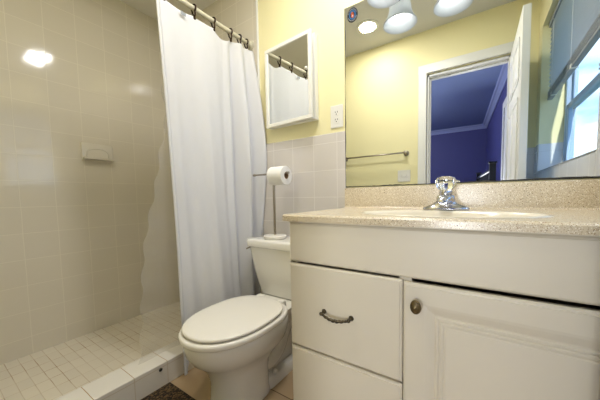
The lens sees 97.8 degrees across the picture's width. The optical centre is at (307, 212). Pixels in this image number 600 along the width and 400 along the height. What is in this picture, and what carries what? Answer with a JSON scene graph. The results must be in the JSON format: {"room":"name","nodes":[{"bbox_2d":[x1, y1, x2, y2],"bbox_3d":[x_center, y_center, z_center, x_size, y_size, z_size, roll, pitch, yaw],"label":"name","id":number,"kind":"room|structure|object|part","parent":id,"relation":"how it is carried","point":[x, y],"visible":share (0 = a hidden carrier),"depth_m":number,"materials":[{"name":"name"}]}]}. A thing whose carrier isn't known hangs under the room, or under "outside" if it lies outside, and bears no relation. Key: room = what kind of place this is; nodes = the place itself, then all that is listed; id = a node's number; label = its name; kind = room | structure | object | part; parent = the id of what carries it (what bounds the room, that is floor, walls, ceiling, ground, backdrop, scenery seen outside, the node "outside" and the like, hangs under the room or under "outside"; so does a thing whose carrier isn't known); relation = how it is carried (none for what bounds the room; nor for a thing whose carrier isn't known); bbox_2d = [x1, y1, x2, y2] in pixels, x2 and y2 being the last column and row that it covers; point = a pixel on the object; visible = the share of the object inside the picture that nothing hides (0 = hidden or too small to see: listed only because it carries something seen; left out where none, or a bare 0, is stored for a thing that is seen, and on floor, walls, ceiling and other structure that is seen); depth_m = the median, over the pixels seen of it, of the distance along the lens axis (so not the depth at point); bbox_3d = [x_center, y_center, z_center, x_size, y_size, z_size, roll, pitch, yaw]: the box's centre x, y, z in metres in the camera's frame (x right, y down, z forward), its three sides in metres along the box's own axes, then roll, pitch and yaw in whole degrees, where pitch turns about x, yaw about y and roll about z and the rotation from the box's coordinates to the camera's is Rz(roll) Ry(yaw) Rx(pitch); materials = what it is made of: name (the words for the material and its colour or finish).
{"room":"bathroom","nodes":[
{"label":"bathroom","id":0,"kind":"room"},
{"bbox_2d":[0,0,179,364],"bbox_3d":[-1.539,-0.334,1.740,0.100,2.365,1.400,1,4,33],"label":"wall","id":1,"kind":"structure","parent":0,"point":[87,246],"depth_m":1.71,"materials":[{"name":"tile"}]},
{"bbox_2d":[80,142,114,161],"bbox_3d":[-1.424,-0.413,1.778,0.048,0.113,0.176,1,4,33],"label":"soap dish","id":2,"kind":"object","parent":1,"relation":"attached to","point":[89,151],"visible":1,"depth_m":1.77,"materials":[{"name":"beige ceramic"}]},
{"bbox_2d":[83,156,114,161],"bbox_3d":[-1.423,-0.365,1.781,0.047,0.017,0.168,1,4,33],"label":"tray","id":3,"kind":"object","parent":2,"relation":"on","point":[96,158],"depth_m":1.78,"materials":[{"name":"beige ceramic"}]},
{"bbox_2d":[55,340,193,399],"bbox_3d":[-0.787,0.804,1.325,0.143,0.119,1.392,1,4,33],"label":"shower curb","id":4,"kind":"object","parent":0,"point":[138,379],"depth_m":1.23,"materials":[{"name":"tile"}]},
{"bbox_2d":[0,301,292,399],"bbox_3d":[-0.372,0.908,1.052,2.853,0.130,1.620,1,4,33],"label":"floor","id":5,"kind":"structure","parent":0,"point":[51,373],"depth_m":1.46,"materials":[{"name":"tile"}]},
{"bbox_2d":[141,382,195,399],"bbox_3d":[-0.602,0.880,0.888,0.626,0.014,0.618,1,4,33],"label":"rug","id":6,"kind":"object","parent":5,"relation":"on","point":[169,391],"visible":1,"depth_m":1.23,"materials":[{"name":"brown fabric"}]},
{"bbox_2d":[178,235,292,399],"bbox_3d":[-0.267,0.511,1.332,0.490,0.684,0.765,1,4,33],"label":"toilet","id":7,"kind":"object","parent":5,"relation":"on","point":[243,344],"visible":0.93,"depth_m":1.17,"materials":[{"name":"white ceramic"}]},
{"bbox_3d":[-0.337,0.474,1.217,0.362,0.018,0.470,1,4,33],"label":"lid","id":8,"kind":"part","parent":7,"relation":"part of","materials":[{"name":"white plastic"}]},
{"bbox_3d":[-0.333,0.501,1.225,0.386,0.027,0.515,1,4,33],"label":"seat","id":9,"kind":"part","parent":7,"relation":"part of","materials":[{"name":"white plastic"}]},
{"bbox_3d":[-0.120,0.177,1.537,0.482,0.048,0.221,1,4,33],"label":"tank lid","id":10,"kind":"part","parent":7,"relation":"part of","materials":[{"name":"white ceramic"}]},
{"bbox_3d":[-0.116,0.342,1.551,0.452,0.284,0.202,1,4,33],"label":"tank","id":11,"kind":"part","parent":7,"relation":"part of","materials":[{"name":"white ceramic"}]},
{"bbox_2d":[253,171,288,239],"bbox_3d":[-0.221,-0.044,1.572,0.280,0.392,0.138,1,4,33],"label":"stand","id":12,"kind":"object","parent":7,"relation":"on","point":[276,236],"visible":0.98,"depth_m":1.55,"materials":[{"name":"white metal"}]},
{"bbox_3d":[-0.224,-0.231,1.560,0.280,0.017,0.017,1,4,33],"label":"arm","id":13,"kind":"part","parent":12,"relation":"part of","materials":[{"name":"silver metal"}]},
{"bbox_2d":[267,166,291,184],"bbox_3d":[-0.166,-0.215,1.523,0.104,0.108,0.108,1,4,33],"label":"toilet roll","id":14,"kind":"object","parent":12,"relation":"hanging from","point":[275,175],"visible":0.99,"depth_m":1.49,"materials":[{"name":"white paper"}]},
{"bbox_2d":[288,221,599,399],"bbox_3d":[0.469,0.443,0.956,0.949,0.840,0.582,1,4,33],"label":"vanity","id":15,"kind":"object","parent":5,"relation":"on","point":[379,312],"visible":1,"depth_m":0.71,"materials":[{"name":"paint"}]},
{"bbox_3d":[0.091,0.349,0.869,0.120,0.025,0.035,1,4,33],"label":"handle","id":16,"kind":"part","parent":15,"relation":"part of","materials":[{"name":"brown metal"}]},
{"bbox_3d":[0.110,0.347,0.888,0.410,0.312,0.020,1,4,33],"label":"drawer","id":17,"kind":"part","parent":15,"relation":"part of","materials":[{"name":"paint"}]},
{"bbox_3d":[0.115,0.638,0.907,0.410,0.259,0.020,1,4,33],"label":"drawer","id":18,"kind":"part","parent":15,"relation":"part of","materials":[{"name":"paint"}]},
{"bbox_3d":[0.302,0.260,0.724,0.031,0.040,0.028,-3,4,-28],"label":"knob","id":19,"kind":"part","parent":15,"relation":"part of","materials":[{"name":"gold metal"}]},
{"bbox_2d":[282,179,599,235],"bbox_3d":[0.462,0.011,0.944,0.965,0.238,0.558,1,4,33],"label":"countertop","id":20,"kind":"structure","parent":15,"relation":"on","point":[564,206],"depth_m":0.95,"materials":[{"name":"beige stone"}]},
{"bbox_2d":[423,176,469,210],"bbox_3d":[0.537,-0.077,1.040,0.147,0.135,0.143,-2,4,-20],"label":"faucet","id":21,"kind":"object","parent":20,"relation":"on","point":[445,201],"visible":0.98,"depth_m":1.02,"materials":[{"name":"silver metal"}]},
{"bbox_3d":[0.523,-0.044,1.005,0.066,0.050,0.100,1,4,33],"label":"spout","id":22,"kind":"part","parent":21,"relation":"part of","materials":[{"name":"silver metal"}]},
{"bbox_3d":[0.550,-0.117,1.042,0.076,0.056,0.072,1,4,33],"label":"crystal knob","id":23,"kind":"part","parent":21,"relation":"part of","materials":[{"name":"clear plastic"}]},
{"bbox_2d":[360,210,554,217],"bbox_3d":[0.441,0.068,0.866,0.555,0.135,0.297,1,4,33],"label":"basin","id":24,"kind":"object","parent":20,"relation":"in","point":[393,213],"depth_m":0.90,"materials":[{"name":"white ceramic"}]},
{"bbox_3d":[0.499,0.490,0.643,0.510,0.574,0.020,1,4,33],"label":"door","id":25,"kind":"part","parent":15,"relation":"part of","materials":[{"name":"paint"}]},
{"bbox_2d":[120,0,216,20],"bbox_3d":[-1.190,-1.592,1.406,1.000,0.175,1.620,1,4,33],"label":"ceiling","id":26,"kind":"structure","parent":0,"point":[148,7],"depth_m":1.94,"materials":[{"name":"white paint"}]},
{"bbox_2d":[196,0,599,293],"bbox_3d":[-0.063,-0.393,1.660,2.653,2.440,0.108,1,4,33],"label":"wall","id":27,"kind":"structure","parent":0,"point":[279,21],"depth_m":1.55,"materials":[{"name":"yellow paint"}]},
{"bbox_2d":[156,0,266,374],"bbox_3d":[-0.511,-0.125,1.535,0.134,1.866,0.623,2,5,39],"label":"shower curtain","id":28,"kind":"object","parent":27,"relation":"attached to","point":[216,127],"visible":0.88,"depth_m":1.49,"materials":[{"name":"white fabric"}]},
{"bbox_2d":[176,0,253,49],"bbox_3d":[-0.761,-1.078,1.172,0.064,0.064,1.395,1,4,33],"label":"shower rod","id":29,"kind":"object","parent":27,"relation":"attached to","point":[187,4],"visible":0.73,"depth_m":1.51,"materials":[{"name":"beige metal"}]},
{"bbox_2d":[191,4,196,19],"bbox_3d":[-0.611,-1.076,1.401,0.046,0.082,0.015,1,4,33],"label":"curtain hook","id":30,"kind":"object","parent":29,"relation":"hanging from","point":[194,14],"visible":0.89,"depth_m":1.39,"materials":[{"name":"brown metal"}]},
{"bbox_2d":[210,17,215,31],"bbox_3d":[-0.544,-1.084,1.504,0.046,0.082,0.015,1,4,33],"label":"curtain hook","id":31,"kind":"object","parent":29,"relation":"hanging from","point":[212,17],"visible":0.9,"depth_m":1.50,"materials":[{"name":"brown metal"}]},
{"bbox_2d":[227,28,232,41],"bbox_3d":[-0.476,-1.091,1.606,0.046,0.082,0.015,1,4,33],"label":"curtain hook","id":32,"kind":"object","parent":29,"relation":"hanging from","point":[231,29],"visible":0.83,"depth_m":1.60,"materials":[{"name":"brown metal"}]},
{"bbox_2d":[255,0,263,234],"bbox_3d":[-0.316,-0.395,1.763,0.012,2.440,0.013,1,4,33],"label":"trim","id":33,"kind":"structure","parent":27,"relation":"attached to","point":[256,1],"depth_m":1.71,"materials":[{"name":"white paint"}]},
{"bbox_2d":[265,28,318,129],"bbox_3d":[-0.117,-0.771,1.553,0.360,0.476,0.096,1,4,33],"label":"upper cabinet","id":34,"kind":"object","parent":27,"relation":"attached to","point":[291,66],"visible":1,"depth_m":1.52,"materials":[{"name":"white wood"}]},
{"bbox_3d":[-0.120,-0.771,1.549,0.320,0.436,0.004,2,4,37],"label":"glass","id":35,"kind":"part","parent":34,"relation":"part of","materials":[{"name":"white mirror"}]},
{"bbox_2d":[263,131,345,235],"bbox_3d":[-0.042,0.189,1.628,0.616,1.282,0.009,1,4,33],"label":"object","id":36,"kind":"structure","parent":27,"relation":"attached to","point":[317,164],"depth_m":1.57,"materials":[{"name":"tile"}]},
{"bbox_2d":[330,104,342,128],"bbox_3d":[0.159,-0.532,1.442,0.076,0.122,0.009,1,4,33],"label":"outlet","id":37,"kind":"object","parent":27,"relation":"attached to","point":[337,110],"visible":1,"depth_m":1.44,"materials":[{"name":"white plastic"}]},
{"bbox_2d":[367,0,400,8],"bbox_3d":[0.553,-1.068,1.024,0.680,0.235,0.208,1,4,33],"label":"vanity light","id":38,"kind":"object","parent":27,"relation":"attached to","point":[379,4],"visible":1,"depth_m":1.21,"materials":[{"name":"white glass"}]},
{"bbox_2d":[344,0,599,186],"bbox_3d":[0.606,-0.598,1.145,0.967,0.938,0.006,1,4,33],"label":"wall mirror","id":39,"kind":"object","parent":27,"relation":"attached to","point":[468,91],"visible":0.94,"depth_m":1.09,"materials":[{"name":"silver mirror"}]},
{"bbox_2d":[347,7,357,22],"bbox_3d":[0.231,-1.026,1.356,0.058,0.073,0.001,1,4,33],"label":"sticker","id":40,"kind":"object","parent":39,"relation":"attached to","point":[352,14],"visible":1,"depth_m":1.35,"materials":[{"name":"blue"}]},
{"bbox_2d":[344,179,599,209],"bbox_3d":[0.605,-0.072,1.160,0.965,0.106,0.031,1,4,33],"label":"backsplash","id":41,"kind":"structure","parent":27,"relation":"attached to","point":[564,194],"depth_m":1.05,"materials":[{"name":"beige stone"}]}
]}

